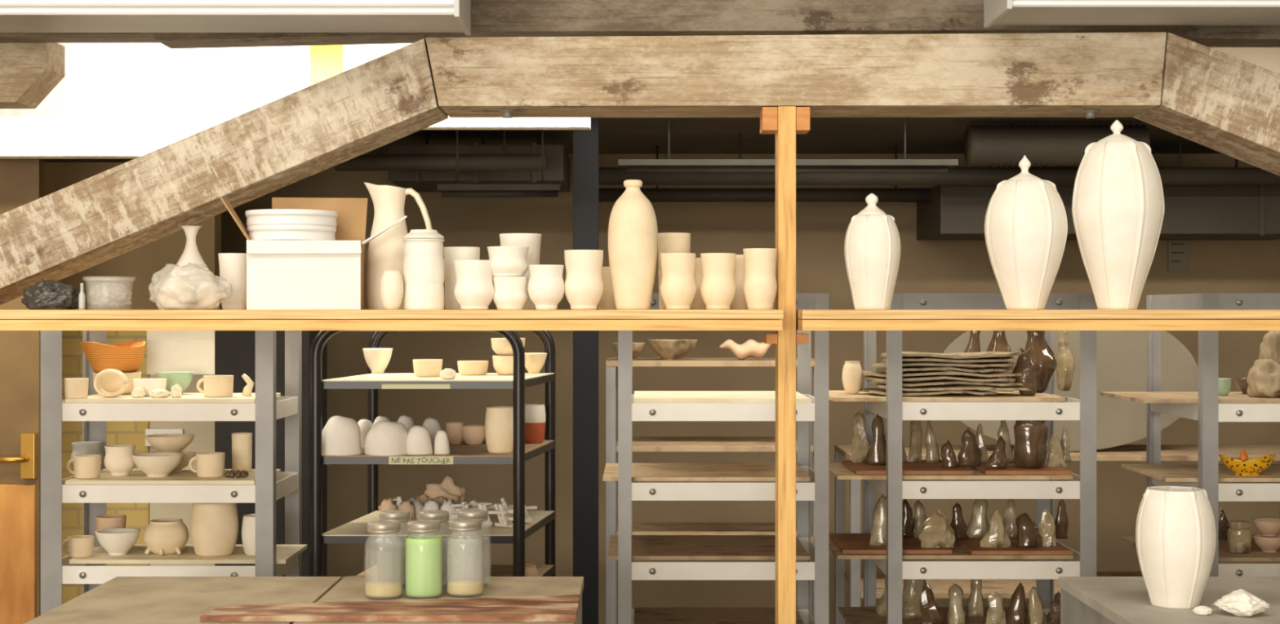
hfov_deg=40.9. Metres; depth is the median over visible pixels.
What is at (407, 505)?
scrap
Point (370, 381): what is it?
shelf
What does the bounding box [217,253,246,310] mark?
tumbler
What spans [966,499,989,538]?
sculpture
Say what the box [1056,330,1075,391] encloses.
bottle
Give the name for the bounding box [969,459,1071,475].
tray
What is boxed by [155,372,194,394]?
bowl
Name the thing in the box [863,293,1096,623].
metal shelving rack
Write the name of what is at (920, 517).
sculpture
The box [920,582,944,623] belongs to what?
sculpture
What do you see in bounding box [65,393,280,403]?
board
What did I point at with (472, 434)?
bowl
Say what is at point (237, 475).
bead
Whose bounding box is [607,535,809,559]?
board
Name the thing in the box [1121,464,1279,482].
board
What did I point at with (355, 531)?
shelf
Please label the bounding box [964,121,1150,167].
duct
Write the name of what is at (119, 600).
work table
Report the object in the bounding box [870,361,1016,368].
ceramic piece
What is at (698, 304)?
tumbler
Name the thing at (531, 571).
pot
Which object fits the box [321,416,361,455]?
dome
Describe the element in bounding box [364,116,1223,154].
ceiling
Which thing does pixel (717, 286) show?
tumbler
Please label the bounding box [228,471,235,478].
bead
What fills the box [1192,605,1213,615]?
clay lump
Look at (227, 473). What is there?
bead
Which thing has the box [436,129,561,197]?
strip light
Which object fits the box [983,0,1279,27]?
ceiling light
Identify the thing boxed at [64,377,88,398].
cup
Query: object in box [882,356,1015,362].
ceramic piece
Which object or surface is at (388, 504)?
scrap
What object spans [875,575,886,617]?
shard
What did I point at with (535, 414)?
jar
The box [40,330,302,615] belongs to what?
metal shelving rack
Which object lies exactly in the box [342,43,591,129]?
trim
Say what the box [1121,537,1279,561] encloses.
board
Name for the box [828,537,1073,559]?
board
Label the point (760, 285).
tumbler
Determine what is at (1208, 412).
metal shelving rack
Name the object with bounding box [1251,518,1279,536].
bowl
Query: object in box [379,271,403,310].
vase
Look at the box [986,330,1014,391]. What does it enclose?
bottle
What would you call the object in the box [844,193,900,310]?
lidded jar
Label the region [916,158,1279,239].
air duct
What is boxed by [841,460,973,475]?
tray
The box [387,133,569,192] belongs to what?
air duct
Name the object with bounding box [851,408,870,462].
shard
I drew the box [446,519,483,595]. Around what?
glass jar
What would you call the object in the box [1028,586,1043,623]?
shard
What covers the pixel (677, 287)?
tumbler
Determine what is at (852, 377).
vase
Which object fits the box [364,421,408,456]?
dome
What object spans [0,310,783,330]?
plank
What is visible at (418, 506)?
scrap
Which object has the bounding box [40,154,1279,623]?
wall
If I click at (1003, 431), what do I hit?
shard
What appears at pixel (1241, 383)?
bowl
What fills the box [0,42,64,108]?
wooden beam
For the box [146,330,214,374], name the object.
paper sheet
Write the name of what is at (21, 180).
door
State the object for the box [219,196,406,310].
cardboard box
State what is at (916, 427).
sculpture
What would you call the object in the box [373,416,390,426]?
dome
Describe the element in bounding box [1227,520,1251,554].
jar
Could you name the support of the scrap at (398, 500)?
on the cart
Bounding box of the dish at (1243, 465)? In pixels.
[1218,448,1275,475]
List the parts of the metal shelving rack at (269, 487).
shelf rail, shelf rail, shelf rail, shelf rail, shelf rail, shelf rail, shelf rail, shelf rail, shelf rail, shelf rail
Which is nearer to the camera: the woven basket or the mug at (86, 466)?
the mug at (86, 466)
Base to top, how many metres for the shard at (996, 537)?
0.111 m
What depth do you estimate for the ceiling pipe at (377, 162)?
6.17 m
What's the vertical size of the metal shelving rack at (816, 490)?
1.603 m
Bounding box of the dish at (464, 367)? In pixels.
[457,360,488,375]
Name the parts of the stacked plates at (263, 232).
plastic tub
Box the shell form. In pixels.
[1212,589,1270,617]
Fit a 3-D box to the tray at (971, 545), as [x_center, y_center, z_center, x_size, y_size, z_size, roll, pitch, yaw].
[1.114,0.702,5.200,0.295,0.012,0.400,0,0,0]
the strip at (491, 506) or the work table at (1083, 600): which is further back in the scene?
the strip at (491, 506)
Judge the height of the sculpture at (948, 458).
0.082 m
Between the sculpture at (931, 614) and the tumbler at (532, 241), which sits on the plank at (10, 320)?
the tumbler at (532, 241)
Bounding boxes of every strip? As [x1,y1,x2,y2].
[449,503,469,507]
[450,514,457,518]
[454,506,474,511]
[469,502,492,506]
[480,503,491,525]
[485,503,500,510]
[507,508,526,513]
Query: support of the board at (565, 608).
on the work table at (119, 600)
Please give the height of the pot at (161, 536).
0.094 m
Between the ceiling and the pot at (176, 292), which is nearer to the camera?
the pot at (176, 292)
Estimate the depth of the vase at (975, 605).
5.27 m
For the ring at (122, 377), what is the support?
on the board at (186, 397)
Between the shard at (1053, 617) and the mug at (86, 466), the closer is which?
the mug at (86, 466)
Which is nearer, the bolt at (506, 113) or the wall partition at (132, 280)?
the bolt at (506, 113)
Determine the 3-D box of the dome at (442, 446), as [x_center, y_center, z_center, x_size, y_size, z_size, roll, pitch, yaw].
[-0.565,0.371,4.900,0.045,0.068,0.044,0,0,0]
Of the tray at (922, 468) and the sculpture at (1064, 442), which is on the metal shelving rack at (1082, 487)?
the sculpture at (1064, 442)
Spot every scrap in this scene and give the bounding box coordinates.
[377,497,397,512]
[392,496,403,509]
[397,500,414,524]
[409,497,423,520]
[415,494,431,506]
[422,498,439,511]
[433,496,444,510]
[440,498,455,522]
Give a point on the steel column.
(585, 142)
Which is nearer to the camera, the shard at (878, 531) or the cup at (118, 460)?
the cup at (118, 460)
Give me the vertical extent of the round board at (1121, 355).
0.524 m
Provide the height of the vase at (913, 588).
0.172 m
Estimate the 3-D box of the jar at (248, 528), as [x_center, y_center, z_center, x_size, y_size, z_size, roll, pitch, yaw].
[-1.089,0.636,4.900,0.094,0.111,0.094,0,0,0]
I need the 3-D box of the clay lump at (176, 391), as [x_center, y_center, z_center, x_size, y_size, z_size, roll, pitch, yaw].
[-1.301,0.221,4.819,0.034,0.039,0.029,0,0,0]
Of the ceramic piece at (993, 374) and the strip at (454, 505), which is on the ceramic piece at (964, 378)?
the ceramic piece at (993, 374)
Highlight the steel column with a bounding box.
[573,117,598,623]
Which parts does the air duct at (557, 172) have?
hanger rod, hanger rod, hanger rod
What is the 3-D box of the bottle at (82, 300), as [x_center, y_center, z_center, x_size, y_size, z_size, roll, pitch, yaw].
[-1.298,-0.036,3.995,0.015,0.062,0.015,0,0,0]
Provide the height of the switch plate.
0.062 m
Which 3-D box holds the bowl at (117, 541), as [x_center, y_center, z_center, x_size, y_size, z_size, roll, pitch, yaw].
[-1.490,0.658,4.900,0.125,0.067,0.125,0,0,0]
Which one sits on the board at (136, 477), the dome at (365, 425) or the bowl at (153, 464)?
the bowl at (153, 464)
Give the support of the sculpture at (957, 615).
on the board at (851, 615)
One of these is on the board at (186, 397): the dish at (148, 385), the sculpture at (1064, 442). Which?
the dish at (148, 385)
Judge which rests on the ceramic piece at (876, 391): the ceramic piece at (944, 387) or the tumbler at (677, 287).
the ceramic piece at (944, 387)
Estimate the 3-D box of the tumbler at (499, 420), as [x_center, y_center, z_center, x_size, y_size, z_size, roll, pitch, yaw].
[-0.403,0.340,4.954,0.090,0.131,0.090,0,0,-41]
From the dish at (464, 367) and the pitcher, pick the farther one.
the dish at (464, 367)
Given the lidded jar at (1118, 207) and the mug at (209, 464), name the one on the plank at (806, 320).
the lidded jar at (1118, 207)
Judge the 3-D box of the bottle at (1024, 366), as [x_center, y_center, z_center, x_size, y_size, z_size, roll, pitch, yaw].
[1.141,0.178,5.100,0.072,0.141,0.070,0,0,0]
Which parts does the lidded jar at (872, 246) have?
lid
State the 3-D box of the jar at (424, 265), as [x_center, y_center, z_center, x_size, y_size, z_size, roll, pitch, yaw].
[-0.512,-0.100,4.070,0.099,0.189,0.099,0,0,32]
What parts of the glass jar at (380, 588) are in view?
lid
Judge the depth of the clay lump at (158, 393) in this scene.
4.80 m
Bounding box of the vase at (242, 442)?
[231,432,252,471]
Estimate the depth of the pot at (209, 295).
4.04 m
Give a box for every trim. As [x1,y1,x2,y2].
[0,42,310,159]
[310,44,342,85]
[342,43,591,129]
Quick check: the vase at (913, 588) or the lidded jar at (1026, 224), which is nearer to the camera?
the lidded jar at (1026, 224)
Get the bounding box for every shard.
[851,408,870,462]
[866,413,886,466]
[869,494,886,546]
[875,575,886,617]
[884,430,907,462]
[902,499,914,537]
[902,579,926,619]
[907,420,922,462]
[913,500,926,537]
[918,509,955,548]
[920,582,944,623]
[924,420,941,462]
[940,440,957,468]
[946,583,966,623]
[950,502,968,540]
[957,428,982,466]
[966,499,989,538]
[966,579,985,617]
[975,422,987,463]
[980,510,1010,548]
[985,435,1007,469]
[985,591,1006,623]
[997,420,1013,463]
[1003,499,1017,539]
[1005,582,1027,623]
[1016,513,1038,548]
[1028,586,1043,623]
[1038,509,1056,546]
[1046,591,1060,623]
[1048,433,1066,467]
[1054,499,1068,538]
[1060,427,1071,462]
[1217,507,1230,540]
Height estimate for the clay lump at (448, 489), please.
0.125 m
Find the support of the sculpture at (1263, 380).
on the board at (1137, 397)
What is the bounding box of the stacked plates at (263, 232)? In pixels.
[244,208,337,240]
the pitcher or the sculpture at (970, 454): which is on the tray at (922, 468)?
the sculpture at (970, 454)
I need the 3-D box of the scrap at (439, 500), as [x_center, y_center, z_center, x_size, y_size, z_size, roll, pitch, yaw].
[-0.606,0.593,5.200,0.058,0.071,0.048,0,0,0]
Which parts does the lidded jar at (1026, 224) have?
lid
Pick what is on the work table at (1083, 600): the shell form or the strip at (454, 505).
the shell form
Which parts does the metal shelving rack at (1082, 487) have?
shelf rail, shelf rail, shelf rail, shelf rail, shelf rail, shelf rail, shelf rail, shelf rail, shelf rail, shelf rail, shelf rail, shelf rail, shelf rail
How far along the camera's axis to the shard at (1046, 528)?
5.09 m
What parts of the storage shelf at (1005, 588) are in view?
leg, leg, panel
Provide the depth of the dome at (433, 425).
5.16 m
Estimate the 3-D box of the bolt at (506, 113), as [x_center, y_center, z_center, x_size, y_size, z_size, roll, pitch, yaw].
[-0.325,-0.484,4.200,0.044,0.018,0.044,0,0,0]
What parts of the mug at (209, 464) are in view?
handle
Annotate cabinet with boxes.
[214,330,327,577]
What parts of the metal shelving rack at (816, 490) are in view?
shelf rail, shelf rail, shelf rail, shelf rail, shelf rail, shelf rail, shelf rail, shelf rail, shelf rail, shelf rail, shelf rail, shelf rail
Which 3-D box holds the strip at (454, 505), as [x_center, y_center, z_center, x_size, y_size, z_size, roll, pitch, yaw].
[-0.539,0.577,5.122,0.056,0.009,0.016,0,1,-20]
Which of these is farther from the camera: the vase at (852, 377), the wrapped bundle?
the vase at (852, 377)
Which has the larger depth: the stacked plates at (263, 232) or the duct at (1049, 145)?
the duct at (1049, 145)
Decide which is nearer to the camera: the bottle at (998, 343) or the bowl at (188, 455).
the bowl at (188, 455)
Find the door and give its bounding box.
[0,159,44,623]
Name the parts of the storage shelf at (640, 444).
leg, leg, panel, panel, leg, leg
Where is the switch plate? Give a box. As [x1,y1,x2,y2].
[145,429,183,446]
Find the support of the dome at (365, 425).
on the cart
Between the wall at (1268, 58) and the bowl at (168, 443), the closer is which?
the bowl at (168, 443)
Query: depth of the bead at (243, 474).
4.84 m
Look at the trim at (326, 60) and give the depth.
5.37 m
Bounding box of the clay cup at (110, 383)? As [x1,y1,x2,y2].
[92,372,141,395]
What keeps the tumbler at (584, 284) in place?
on the plank at (10, 320)
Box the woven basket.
[80,341,145,373]
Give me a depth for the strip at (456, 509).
5.07 m
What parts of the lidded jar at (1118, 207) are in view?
lid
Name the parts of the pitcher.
handle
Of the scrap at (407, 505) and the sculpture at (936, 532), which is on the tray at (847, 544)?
the sculpture at (936, 532)
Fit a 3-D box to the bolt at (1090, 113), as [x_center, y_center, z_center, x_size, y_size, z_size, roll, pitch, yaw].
[1.102,-0.484,4.200,0.044,0.018,0.044,0,0,0]
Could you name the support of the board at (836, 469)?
on the metal shelving rack at (1082, 487)
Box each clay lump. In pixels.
[130,386,145,398]
[149,388,170,398]
[170,383,182,398]
[423,475,465,507]
[439,368,456,379]
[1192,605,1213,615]
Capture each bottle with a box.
[78,283,85,310]
[608,179,657,310]
[960,330,981,377]
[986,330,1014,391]
[1011,348,1036,395]
[1024,330,1057,393]
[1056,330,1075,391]
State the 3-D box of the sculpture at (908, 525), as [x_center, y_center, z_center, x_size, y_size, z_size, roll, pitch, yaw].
[0.819,0.633,5.300,0.054,0.126,0.026,0,0,0]
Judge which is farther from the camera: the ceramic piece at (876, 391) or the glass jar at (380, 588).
the ceramic piece at (876, 391)
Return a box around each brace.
[0,39,448,305]
[1132,32,1279,176]
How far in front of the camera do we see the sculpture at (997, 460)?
5.09 m
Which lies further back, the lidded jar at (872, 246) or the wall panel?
the wall panel
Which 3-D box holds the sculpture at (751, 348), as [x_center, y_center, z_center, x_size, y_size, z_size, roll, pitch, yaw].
[0.394,0.123,6.100,0.220,0.093,0.096,0,0,0]
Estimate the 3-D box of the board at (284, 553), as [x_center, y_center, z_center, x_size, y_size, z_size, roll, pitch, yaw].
[-1.291,0.698,4.950,0.605,0.012,0.314,0,0,0]
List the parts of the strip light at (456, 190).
hanger rod, hanger rod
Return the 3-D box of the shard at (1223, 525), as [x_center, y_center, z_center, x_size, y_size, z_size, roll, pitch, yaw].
[1.840,0.665,5.400,0.047,0.099,0.032,0,0,0]
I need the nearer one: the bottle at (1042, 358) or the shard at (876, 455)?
the shard at (876, 455)
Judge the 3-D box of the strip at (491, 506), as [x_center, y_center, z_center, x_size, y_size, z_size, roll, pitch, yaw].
[-0.444,0.577,5.082,0.068,0.016,0.016,0,0,-35]
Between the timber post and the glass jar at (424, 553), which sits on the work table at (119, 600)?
the glass jar at (424, 553)
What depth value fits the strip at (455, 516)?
4.97 m
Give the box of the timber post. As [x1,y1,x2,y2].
[760,106,809,623]
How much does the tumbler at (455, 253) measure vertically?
0.154 m
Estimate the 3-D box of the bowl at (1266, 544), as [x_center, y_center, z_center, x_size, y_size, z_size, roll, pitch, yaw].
[1.876,0.691,5.120,0.098,0.046,0.098,0,0,0]
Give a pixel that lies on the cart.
(355, 531)
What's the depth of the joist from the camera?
4.36 m
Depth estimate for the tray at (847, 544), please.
5.10 m
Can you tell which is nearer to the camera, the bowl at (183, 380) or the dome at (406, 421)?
the bowl at (183, 380)
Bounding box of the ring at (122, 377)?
[93,368,128,397]
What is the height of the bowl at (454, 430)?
0.067 m
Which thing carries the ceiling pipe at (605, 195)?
hanging from the ceiling
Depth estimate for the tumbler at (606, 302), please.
4.20 m
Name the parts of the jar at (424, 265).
lid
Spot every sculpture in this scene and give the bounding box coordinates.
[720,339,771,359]
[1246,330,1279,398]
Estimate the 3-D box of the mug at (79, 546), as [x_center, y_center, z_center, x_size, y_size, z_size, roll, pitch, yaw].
[-1.586,0.664,4.863,0.081,0.055,0.071,0,0,37]
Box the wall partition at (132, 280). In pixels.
[44,162,221,310]
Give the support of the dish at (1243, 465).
on the board at (1165, 473)
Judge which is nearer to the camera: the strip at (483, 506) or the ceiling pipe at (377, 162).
the strip at (483, 506)
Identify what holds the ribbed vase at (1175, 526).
on the work table at (1083, 600)
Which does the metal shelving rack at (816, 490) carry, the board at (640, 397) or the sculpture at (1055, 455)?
the board at (640, 397)
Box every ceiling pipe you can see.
[334,129,546,170]
[598,133,1279,185]
[598,145,929,202]
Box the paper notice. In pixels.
[1167,240,1187,271]
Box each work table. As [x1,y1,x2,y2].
[24,577,583,623]
[1058,577,1279,623]
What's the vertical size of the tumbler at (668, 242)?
0.190 m
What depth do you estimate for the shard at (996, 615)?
5.09 m
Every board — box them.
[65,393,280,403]
[65,469,280,484]
[69,545,307,564]
[200,595,580,622]
[603,463,809,481]
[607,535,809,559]
[633,391,811,403]
[634,607,804,623]
[828,390,1065,401]
[828,462,1073,479]
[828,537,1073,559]
[838,607,1047,623]
[933,308,1198,451]
[1100,391,1279,403]
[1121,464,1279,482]
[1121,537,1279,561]
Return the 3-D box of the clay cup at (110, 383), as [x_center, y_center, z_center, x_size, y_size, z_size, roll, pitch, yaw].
[-1.529,0.208,5.020,0.137,0.064,0.137,0,0,0]
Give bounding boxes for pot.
[143,519,188,555]
[158,275,193,309]
[196,280,221,309]
[524,564,539,577]
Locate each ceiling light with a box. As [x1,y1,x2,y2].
[0,0,471,35]
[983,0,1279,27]
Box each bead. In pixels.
[224,471,230,477]
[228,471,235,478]
[235,471,241,478]
[240,471,246,478]
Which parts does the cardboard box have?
panel, panel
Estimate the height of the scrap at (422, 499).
0.072 m
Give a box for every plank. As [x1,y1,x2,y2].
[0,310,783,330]
[795,310,1279,330]
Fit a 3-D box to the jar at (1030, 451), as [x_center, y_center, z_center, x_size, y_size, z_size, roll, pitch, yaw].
[1.165,0.381,5.120,0.104,0.166,0.107,0,0,10]
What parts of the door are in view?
handle lever, panel, handle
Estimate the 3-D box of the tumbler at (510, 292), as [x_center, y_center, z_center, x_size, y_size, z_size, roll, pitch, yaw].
[-0.307,-0.044,4.070,0.085,0.078,0.085,0,0,31]
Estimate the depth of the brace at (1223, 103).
4.10 m
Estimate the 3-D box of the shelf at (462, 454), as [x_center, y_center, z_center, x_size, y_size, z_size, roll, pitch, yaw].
[-0.587,0.419,5.135,0.640,0.021,0.594,0,0,0]
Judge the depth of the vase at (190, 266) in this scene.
4.20 m
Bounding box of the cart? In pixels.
[310,330,555,577]
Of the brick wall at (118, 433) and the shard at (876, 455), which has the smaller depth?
the shard at (876, 455)
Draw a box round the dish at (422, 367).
[413,359,442,377]
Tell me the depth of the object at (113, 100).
5.40 m
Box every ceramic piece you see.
[859,388,996,395]
[862,370,1022,377]
[864,374,1014,382]
[866,379,1022,386]
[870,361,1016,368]
[871,383,1031,391]
[881,351,1021,359]
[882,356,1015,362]
[884,365,1011,373]
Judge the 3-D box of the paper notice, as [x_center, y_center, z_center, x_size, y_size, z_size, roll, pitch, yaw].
[2.379,-0.328,7.593,0.086,0.297,0.014,0,0,0]
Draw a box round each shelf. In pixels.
[321,373,555,389]
[321,441,555,464]
[321,511,555,543]
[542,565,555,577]
[605,358,814,623]
[835,444,1279,623]
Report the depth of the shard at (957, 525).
5.24 m
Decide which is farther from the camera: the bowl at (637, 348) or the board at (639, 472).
the bowl at (637, 348)
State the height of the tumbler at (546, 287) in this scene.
0.105 m
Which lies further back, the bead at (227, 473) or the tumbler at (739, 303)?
the bead at (227, 473)
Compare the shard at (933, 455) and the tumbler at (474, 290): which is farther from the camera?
the shard at (933, 455)
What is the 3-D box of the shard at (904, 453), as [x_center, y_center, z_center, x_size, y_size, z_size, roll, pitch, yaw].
[0.784,0.386,5.302,0.084,0.155,0.046,0,0,0]
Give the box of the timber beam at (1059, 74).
[426,32,1166,117]
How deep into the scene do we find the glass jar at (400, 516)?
4.04 m
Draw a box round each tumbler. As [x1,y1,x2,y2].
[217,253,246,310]
[444,246,479,310]
[453,260,494,310]
[484,406,513,453]
[487,246,528,276]
[493,276,528,310]
[499,233,541,310]
[528,265,564,310]
[564,249,603,310]
[597,266,616,310]
[657,232,690,310]
[660,253,696,310]
[689,257,706,310]
[700,253,735,310]
[730,254,747,310]
[742,248,777,310]
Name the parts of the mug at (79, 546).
handle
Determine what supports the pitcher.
on the plank at (10, 320)
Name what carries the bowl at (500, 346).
on the dish at (503, 365)
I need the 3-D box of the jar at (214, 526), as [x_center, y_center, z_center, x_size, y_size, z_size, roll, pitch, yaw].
[-1.214,0.616,4.900,0.134,0.152,0.134,0,0,0]
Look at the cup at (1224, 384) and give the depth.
5.18 m
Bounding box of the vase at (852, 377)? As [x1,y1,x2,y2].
[842,361,862,394]
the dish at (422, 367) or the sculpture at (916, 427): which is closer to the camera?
the dish at (422, 367)
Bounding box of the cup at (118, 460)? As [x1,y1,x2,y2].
[103,444,135,476]
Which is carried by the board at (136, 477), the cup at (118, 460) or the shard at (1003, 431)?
the cup at (118, 460)
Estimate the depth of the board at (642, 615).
5.26 m
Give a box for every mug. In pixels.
[62,535,93,558]
[66,454,101,479]
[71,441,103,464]
[95,515,126,548]
[188,452,225,478]
[196,375,233,397]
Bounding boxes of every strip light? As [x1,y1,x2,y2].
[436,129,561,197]
[617,117,958,172]
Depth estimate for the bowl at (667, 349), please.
6.04 m
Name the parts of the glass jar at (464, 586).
lid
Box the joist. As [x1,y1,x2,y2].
[0,0,1279,48]
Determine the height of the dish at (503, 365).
0.060 m
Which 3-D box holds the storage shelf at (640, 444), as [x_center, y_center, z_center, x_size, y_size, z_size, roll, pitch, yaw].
[0.260,0.860,6.175,0.757,1.380,0.450,0,0,0]
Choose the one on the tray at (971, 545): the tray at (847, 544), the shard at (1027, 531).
the shard at (1027, 531)
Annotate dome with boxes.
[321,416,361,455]
[357,419,373,445]
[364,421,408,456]
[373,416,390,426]
[397,415,414,433]
[407,425,432,455]
[422,417,440,447]
[434,430,449,454]
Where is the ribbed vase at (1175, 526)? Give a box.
[1135,486,1215,608]
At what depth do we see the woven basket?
4.96 m
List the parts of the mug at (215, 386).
handle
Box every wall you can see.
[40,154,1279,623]
[62,330,149,604]
[1209,47,1279,73]
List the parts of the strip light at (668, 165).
hanger rod, hanger rod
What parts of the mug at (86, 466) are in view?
handle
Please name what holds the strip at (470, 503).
on the strip
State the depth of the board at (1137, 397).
5.09 m
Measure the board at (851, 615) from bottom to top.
0.012 m
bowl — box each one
[94,528,140,555]
[131,452,183,477]
[145,434,195,453]
[147,451,196,472]
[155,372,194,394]
[445,422,464,444]
[462,425,484,444]
[490,337,524,355]
[524,352,546,373]
[611,342,646,359]
[648,339,697,359]
[1234,377,1248,394]
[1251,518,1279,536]
[1251,533,1279,552]
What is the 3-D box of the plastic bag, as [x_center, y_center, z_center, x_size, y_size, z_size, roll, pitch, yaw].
[-1.385,-0.042,4.039,0.136,0.073,0.102,0,0,10]
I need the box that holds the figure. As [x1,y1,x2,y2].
[241,373,253,396]
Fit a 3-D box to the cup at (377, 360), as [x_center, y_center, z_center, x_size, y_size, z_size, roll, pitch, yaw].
[-0.822,0.153,5.380,0.093,0.078,0.093,0,0,0]
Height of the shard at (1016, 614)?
0.132 m
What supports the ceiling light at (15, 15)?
hanging from the ceiling
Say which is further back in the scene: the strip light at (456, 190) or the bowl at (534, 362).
the strip light at (456, 190)
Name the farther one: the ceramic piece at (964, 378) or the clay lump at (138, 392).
the ceramic piece at (964, 378)
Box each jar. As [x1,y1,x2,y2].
[190,502,238,556]
[241,514,255,555]
[365,520,402,598]
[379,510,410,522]
[402,229,444,310]
[405,520,442,597]
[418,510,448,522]
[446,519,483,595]
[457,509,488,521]
[524,404,546,444]
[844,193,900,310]
[984,155,1067,310]
[1013,420,1048,468]
[1071,120,1164,310]
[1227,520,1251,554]
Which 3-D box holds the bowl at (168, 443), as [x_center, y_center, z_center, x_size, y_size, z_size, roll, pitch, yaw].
[-1.374,0.387,5.020,0.142,0.050,0.142,0,0,0]
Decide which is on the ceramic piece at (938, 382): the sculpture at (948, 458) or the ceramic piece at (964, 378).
the ceramic piece at (964, 378)
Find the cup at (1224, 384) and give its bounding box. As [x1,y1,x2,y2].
[1217,377,1231,395]
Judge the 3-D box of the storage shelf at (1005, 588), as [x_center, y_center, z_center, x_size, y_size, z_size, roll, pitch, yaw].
[1.609,1.028,6.300,1.732,1.044,0.500,0,0,0]
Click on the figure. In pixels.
(247, 390)
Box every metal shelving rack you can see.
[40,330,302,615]
[617,293,828,623]
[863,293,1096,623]
[1146,293,1279,577]
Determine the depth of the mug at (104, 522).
5.01 m
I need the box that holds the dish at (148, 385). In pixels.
[133,378,166,396]
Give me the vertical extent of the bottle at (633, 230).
0.308 m
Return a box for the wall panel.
[149,374,214,566]
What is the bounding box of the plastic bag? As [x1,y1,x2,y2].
[21,279,79,310]
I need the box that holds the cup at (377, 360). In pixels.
[362,348,392,373]
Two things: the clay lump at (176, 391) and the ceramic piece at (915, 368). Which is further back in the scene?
the ceramic piece at (915, 368)
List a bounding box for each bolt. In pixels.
[497,110,515,118]
[1080,109,1099,118]
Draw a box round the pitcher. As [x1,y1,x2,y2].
[364,182,432,310]
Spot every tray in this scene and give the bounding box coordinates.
[828,533,951,554]
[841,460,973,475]
[954,533,1072,555]
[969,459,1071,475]
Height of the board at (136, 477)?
0.012 m
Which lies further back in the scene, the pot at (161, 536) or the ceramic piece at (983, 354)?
the ceramic piece at (983, 354)
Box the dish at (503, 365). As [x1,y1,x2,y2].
[492,355,513,375]
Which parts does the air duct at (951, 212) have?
hanger rod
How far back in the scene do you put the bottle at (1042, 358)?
5.26 m
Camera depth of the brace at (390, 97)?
4.10 m
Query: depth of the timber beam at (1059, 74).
4.10 m
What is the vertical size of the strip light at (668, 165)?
0.215 m
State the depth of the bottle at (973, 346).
5.40 m
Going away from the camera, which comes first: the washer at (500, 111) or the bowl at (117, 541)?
the washer at (500, 111)
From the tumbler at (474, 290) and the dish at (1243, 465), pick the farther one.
the dish at (1243, 465)
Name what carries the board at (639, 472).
on the metal shelving rack at (816, 490)
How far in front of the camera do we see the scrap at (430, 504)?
5.12 m
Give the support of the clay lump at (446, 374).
on the cart
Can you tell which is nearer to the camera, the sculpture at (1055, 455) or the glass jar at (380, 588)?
the glass jar at (380, 588)
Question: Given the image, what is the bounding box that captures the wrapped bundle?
[158,275,221,309]
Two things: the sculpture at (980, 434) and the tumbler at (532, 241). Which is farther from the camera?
the sculpture at (980, 434)
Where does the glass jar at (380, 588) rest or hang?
on the work table at (119, 600)
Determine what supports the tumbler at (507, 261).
on the tumbler at (510, 292)
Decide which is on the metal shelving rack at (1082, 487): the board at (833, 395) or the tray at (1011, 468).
the board at (833, 395)
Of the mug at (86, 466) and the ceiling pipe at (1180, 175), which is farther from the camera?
the ceiling pipe at (1180, 175)
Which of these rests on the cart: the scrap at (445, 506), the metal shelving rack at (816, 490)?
the scrap at (445, 506)
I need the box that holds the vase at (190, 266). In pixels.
[169,226,213,310]
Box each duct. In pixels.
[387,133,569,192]
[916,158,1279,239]
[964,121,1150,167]
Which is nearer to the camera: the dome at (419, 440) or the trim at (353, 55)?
the dome at (419, 440)
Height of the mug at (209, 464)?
0.066 m
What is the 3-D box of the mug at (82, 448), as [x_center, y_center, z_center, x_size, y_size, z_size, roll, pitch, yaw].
[-1.625,0.426,5.050,0.092,0.083,0.092,0,0,-41]
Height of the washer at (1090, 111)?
0.004 m
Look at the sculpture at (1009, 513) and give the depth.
5.26 m
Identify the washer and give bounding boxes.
[497,110,515,113]
[1080,109,1099,113]
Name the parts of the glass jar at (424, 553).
lid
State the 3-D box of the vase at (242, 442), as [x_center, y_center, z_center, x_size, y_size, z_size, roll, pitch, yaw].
[-1.171,0.412,5.050,0.060,0.110,0.060,0,0,0]
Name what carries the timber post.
on the floor
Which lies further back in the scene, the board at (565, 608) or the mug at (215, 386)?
the mug at (215, 386)
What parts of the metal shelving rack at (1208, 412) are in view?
shelf rail, shelf rail, shelf rail, shelf rail, shelf rail, shelf rail, shelf rail, shelf rail, shelf rail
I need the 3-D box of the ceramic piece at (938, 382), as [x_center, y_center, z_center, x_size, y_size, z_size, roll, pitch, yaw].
[0.939,0.211,5.156,0.498,0.019,0.213,0,0,0]
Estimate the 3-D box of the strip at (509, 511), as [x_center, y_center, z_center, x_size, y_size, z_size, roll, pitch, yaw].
[-0.359,0.580,5.008,0.054,0.012,0.016,0,0,-7]
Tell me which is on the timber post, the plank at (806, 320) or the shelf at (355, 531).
the plank at (806, 320)

